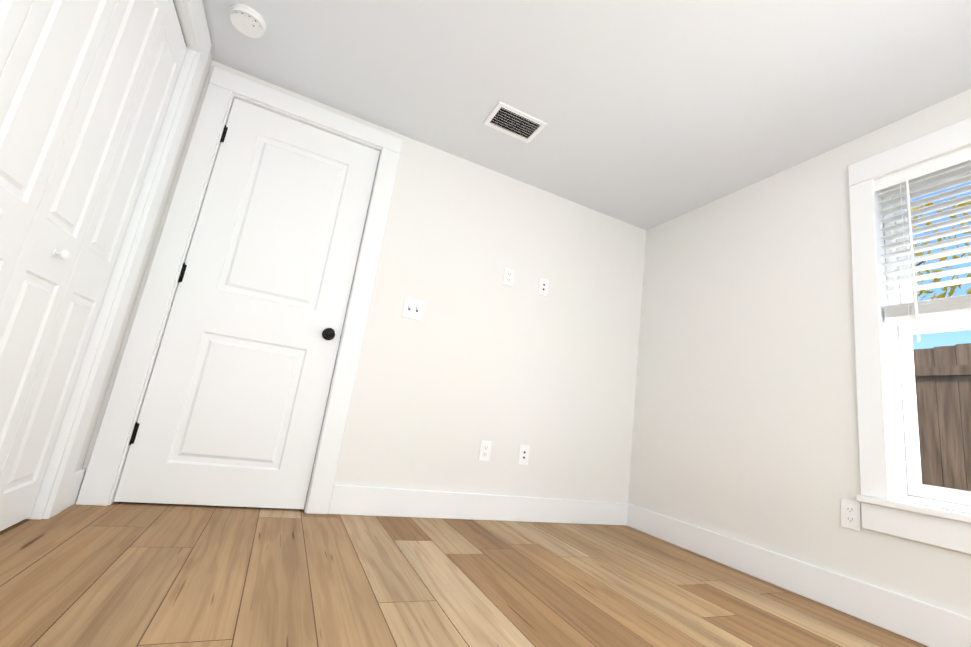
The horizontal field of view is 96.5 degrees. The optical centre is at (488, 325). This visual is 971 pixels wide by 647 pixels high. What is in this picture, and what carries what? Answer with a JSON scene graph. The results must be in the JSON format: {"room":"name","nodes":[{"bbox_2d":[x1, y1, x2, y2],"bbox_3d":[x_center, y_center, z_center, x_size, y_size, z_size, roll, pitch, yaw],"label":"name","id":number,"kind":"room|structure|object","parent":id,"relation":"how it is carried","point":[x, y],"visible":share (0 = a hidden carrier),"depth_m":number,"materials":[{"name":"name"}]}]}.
{"room":"empty bedroom","nodes":[
{"label":"empty bedroom","id":0,"kind":"room"},
{"bbox_2d":[75,53,211,470],"bbox_3d":[-0.676,-0.624,-0.036,0.120,2.370,4.610,13,-13,-23],"label":"wall","id":1,"kind":"structure","parent":0,"point":[102,394],"depth_m":1.96,"materials":[{"name":"paint"}]},
{"bbox_2d":[62,468,85,510],"bbox_3d":[-0.786,0.383,-0.151,0.016,0.142,4.360,13,-13,-23],"label":"baseboard","id":2,"kind":"structure","parent":1,"relation":"attached to","point":[74,487],"depth_m":1.75,"materials":[{"name":"paint"}]},
{"bbox_2d":[0,0,186,530],"bbox_3d":[-1.250,-0.363,1.215,0.077,2.022,1.215,13,-13,-23],"label":"closet doors","id":3,"kind":"structure","parent":1,"relation":"in","point":[86,88],"depth_m":1.36,"materials":[{"name":"paint"}]},
{"bbox_2d":[26,0,195,519],"bbox_3d":[-1.272,-0.380,1.203,0.120,2.043,1.256,13,-13,-23],"label":"door frame","id":4,"kind":"structure","parent":1,"relation":"attached to","point":[46,486],"depth_m":1.75,"materials":[{"name":"paint"}]},
{"bbox_2d":[42,0,211,518],"bbox_3d":[-1.204,-0.420,1.244,0.020,2.158,1.444,13,-13,-23],"label":"trim","id":5,"kind":"structure","parent":1,"relation":"attached to","point":[195,13],"depth_m":1.80,"materials":[{"name":"paint"}]},
{"bbox_2d":[75,60,645,503],"bbox_3d":[-0.330,-0.011,2.618,3.431,2.370,0.120,13,-13,-23],"label":"wall","id":6,"kind":"structure","parent":0,"point":[459,370],"depth_m":2.71,"materials":[{"name":"paint"}]},
{"bbox_2d":[76,67,402,513],"bbox_3d":[-1.133,-0.181,2.253,0.996,2.130,0.139,13,-13,-23],"label":"door frame","id":7,"kind":"structure","parent":6,"relation":"attached to","point":[101,473],"depth_m":2.17,"materials":[{"name":"paint"}]},
{"bbox_2d":[114,98,379,508],"bbox_3d":[-1.125,-0.143,2.200,0.786,2.015,0.107,13,-13,-23],"label":"door","id":8,"kind":"structure","parent":6,"relation":"in","point":[232,411],"depth_m":2.19,"materials":[{"name":"paint"}]},
{"bbox_2d":[402,297,423,320],"bbox_3d":[-0.433,-0.096,2.504,0.116,0.115,0.018,13,-13,-23],"label":"switch plate","id":9,"kind":"object","parent":6,"relation":"attached to","point":[412,308],"visible":1,"depth_m":2.51,"materials":[{"name":"white plastic"}]},
{"bbox_2d":[328,484,628,525],"bbox_3d":[0.078,1.084,2.573,1.955,0.142,0.016,13,-13,-23],"label":"baseboard","id":10,"kind":"structure","parent":6,"relation":"attached to","point":[366,501],"depth_m":2.48,"materials":[{"name":"paint"}]},
{"bbox_2d":[478,440,491,460],"bbox_3d":[-0.018,0.747,2.581,0.070,0.115,0.008,13,-13,-23],"label":"electrical outlet","id":11,"kind":"object","parent":6,"relation":"attached to","point":[485,450],"visible":1,"depth_m":2.58,"materials":[{"name":"white plastic"}]},
{"bbox_2d":[503,267,514,286],"bbox_3d":[0.132,-0.313,2.807,0.070,0.115,0.008,13,-13,-23],"label":"electrical outlet","id":12,"kind":"object","parent":6,"relation":"attached to","point":[508,277],"visible":1,"depth_m":2.80,"materials":[{"name":"white plastic"}]},
{"bbox_2d":[518,445,529,464],"bbox_3d":[0.221,0.803,2.686,0.070,0.115,0.008,13,-13,-23],"label":"electrical outlet","id":13,"kind":"object","parent":6,"relation":"attached to","point":[523,457],"visible":1,"depth_m":2.68,"materials":[{"name":"white plastic"}]},
{"bbox_2d":[538,278,548,296],"bbox_3d":[0.371,-0.257,2.911,0.070,0.115,0.008,13,-13,-23],"label":"electrical outlet","id":14,"kind":"object","parent":6,"relation":"attached to","point":[543,287],"visible":1,"depth_m":2.91,"materials":[{"name":"white plastic"}]},
{"bbox_2d":[0,502,927,646],"bbox_3d":[-0.046,0.791,0.639,4.131,0.120,5.660,13,-13,-23],"label":"floor","id":15,"kind":"structure","parent":0,"point":[126,574],"depth_m":1.45,"materials":[{"name":"brown wood"}]},
{"bbox_2d":[202,0,970,230],"bbox_3d":[0.271,-1.443,1.113,4.131,0.150,5.660,13,-13,-23],"label":"ceiling","id":16,"kind":"structure","parent":0,"point":[652,113],"depth_m":2.00,"materials":[{"name":"paint"}]},
{"bbox_2d":[230,4,265,37],"bbox_3d":[-1.079,-1.358,1.942,0.144,0.042,0.144,13,-13,-23],"label":"smoke detector","id":17,"kind":"object","parent":16,"relation":"attached to","point":[248,21],"visible":1,"depth_m":1.92,"materials":[{"name":"white plastic"}]},
{"bbox_2d":[484,101,546,142],"bbox_3d":[0.146,-1.109,2.381,0.292,0.009,0.200,13,-13,-23],"label":"ceiling vent","id":18,"kind":"object","parent":16,"relation":"in","point":[513,122],"visible":1,"depth_m":2.38,"materials":[{"name":"white plastic"}]},
{"bbox_2d":[628,89,970,617],"bbox_3d":[2.097,0.034,1.210,0.160,2.370,4.680,13,-13,-23],"label":"wall","id":19,"kind":"structure","parent":0,"point":[745,425],"depth_m":2.30,"materials":[{"name":"paint"}]},
{"bbox_2d":[627,504,970,646],"bbox_3d":[1.866,1.002,0.996,0.016,0.142,4.344,13,-13,-23],"label":"baseboard","id":20,"kind":"structure","parent":19,"relation":"attached to","point":[926,624],"depth_m":1.88,"materials":[{"name":"paint"}]},
{"bbox_2d":[841,499,861,530],"bbox_3d":[1.545,0.806,1.847,0.008,0.115,0.070,13,-13,-23],"label":"electrical outlet","id":21,"kind":"object","parent":19,"relation":"attached to","point":[850,514],"visible":1,"depth_m":1.84,"materials":[{"name":"white plastic"}]},
{"bbox_2d":[848,117,970,553],"bbox_3d":[1.953,-0.029,1.515,0.195,1.680,1.078,13,-13,-23],"label":"window unit","id":22,"kind":"structure","parent":19,"relation":"in","point":[912,488],"depth_m":1.84,"materials":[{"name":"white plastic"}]},
{"bbox_2d":[874,145,970,388],"bbox_3d":[1.957,-0.263,1.551,0.075,0.988,0.889,13,-13,-23],"label":"window blind","id":23,"kind":"object","parent":22,"relation":"attached to","point":[938,309],"visible":0.9,"depth_m":1.83,"materials":[{"name":"white plastic"}]},
{"label":"outside","id":24,"kind":"structure","parent":0,"visible":0},
{"bbox_3d":[6.230,3.058,6.345,12.524,0.200,24.000,13,-13,-23],"label":"ground","id":25,"kind":"structure","parent":24,"visible":0},
{"bbox_2d":[907,343,970,513],"bbox_3d":[3.222,1.311,5.241,0.148,1.905,16.099,13,-13,-23],"label":"fence","id":26,"kind":"object","parent":25,"relation":"on","point":[933,400],"depth_m":3.82,"materials":[{"name":"brown wood"}]},
{"bbox_2d":[907,197,970,300],"bbox_3d":[5.671,-0.010,9.562,8.187,6.947,7.254,13,-13,-23],"label":"tree","id":27,"kind":"object","parent":25,"relation":"on","point":[951,292],"depth_m":8.38,"materials":[{"name":"green plant"}]}
]}

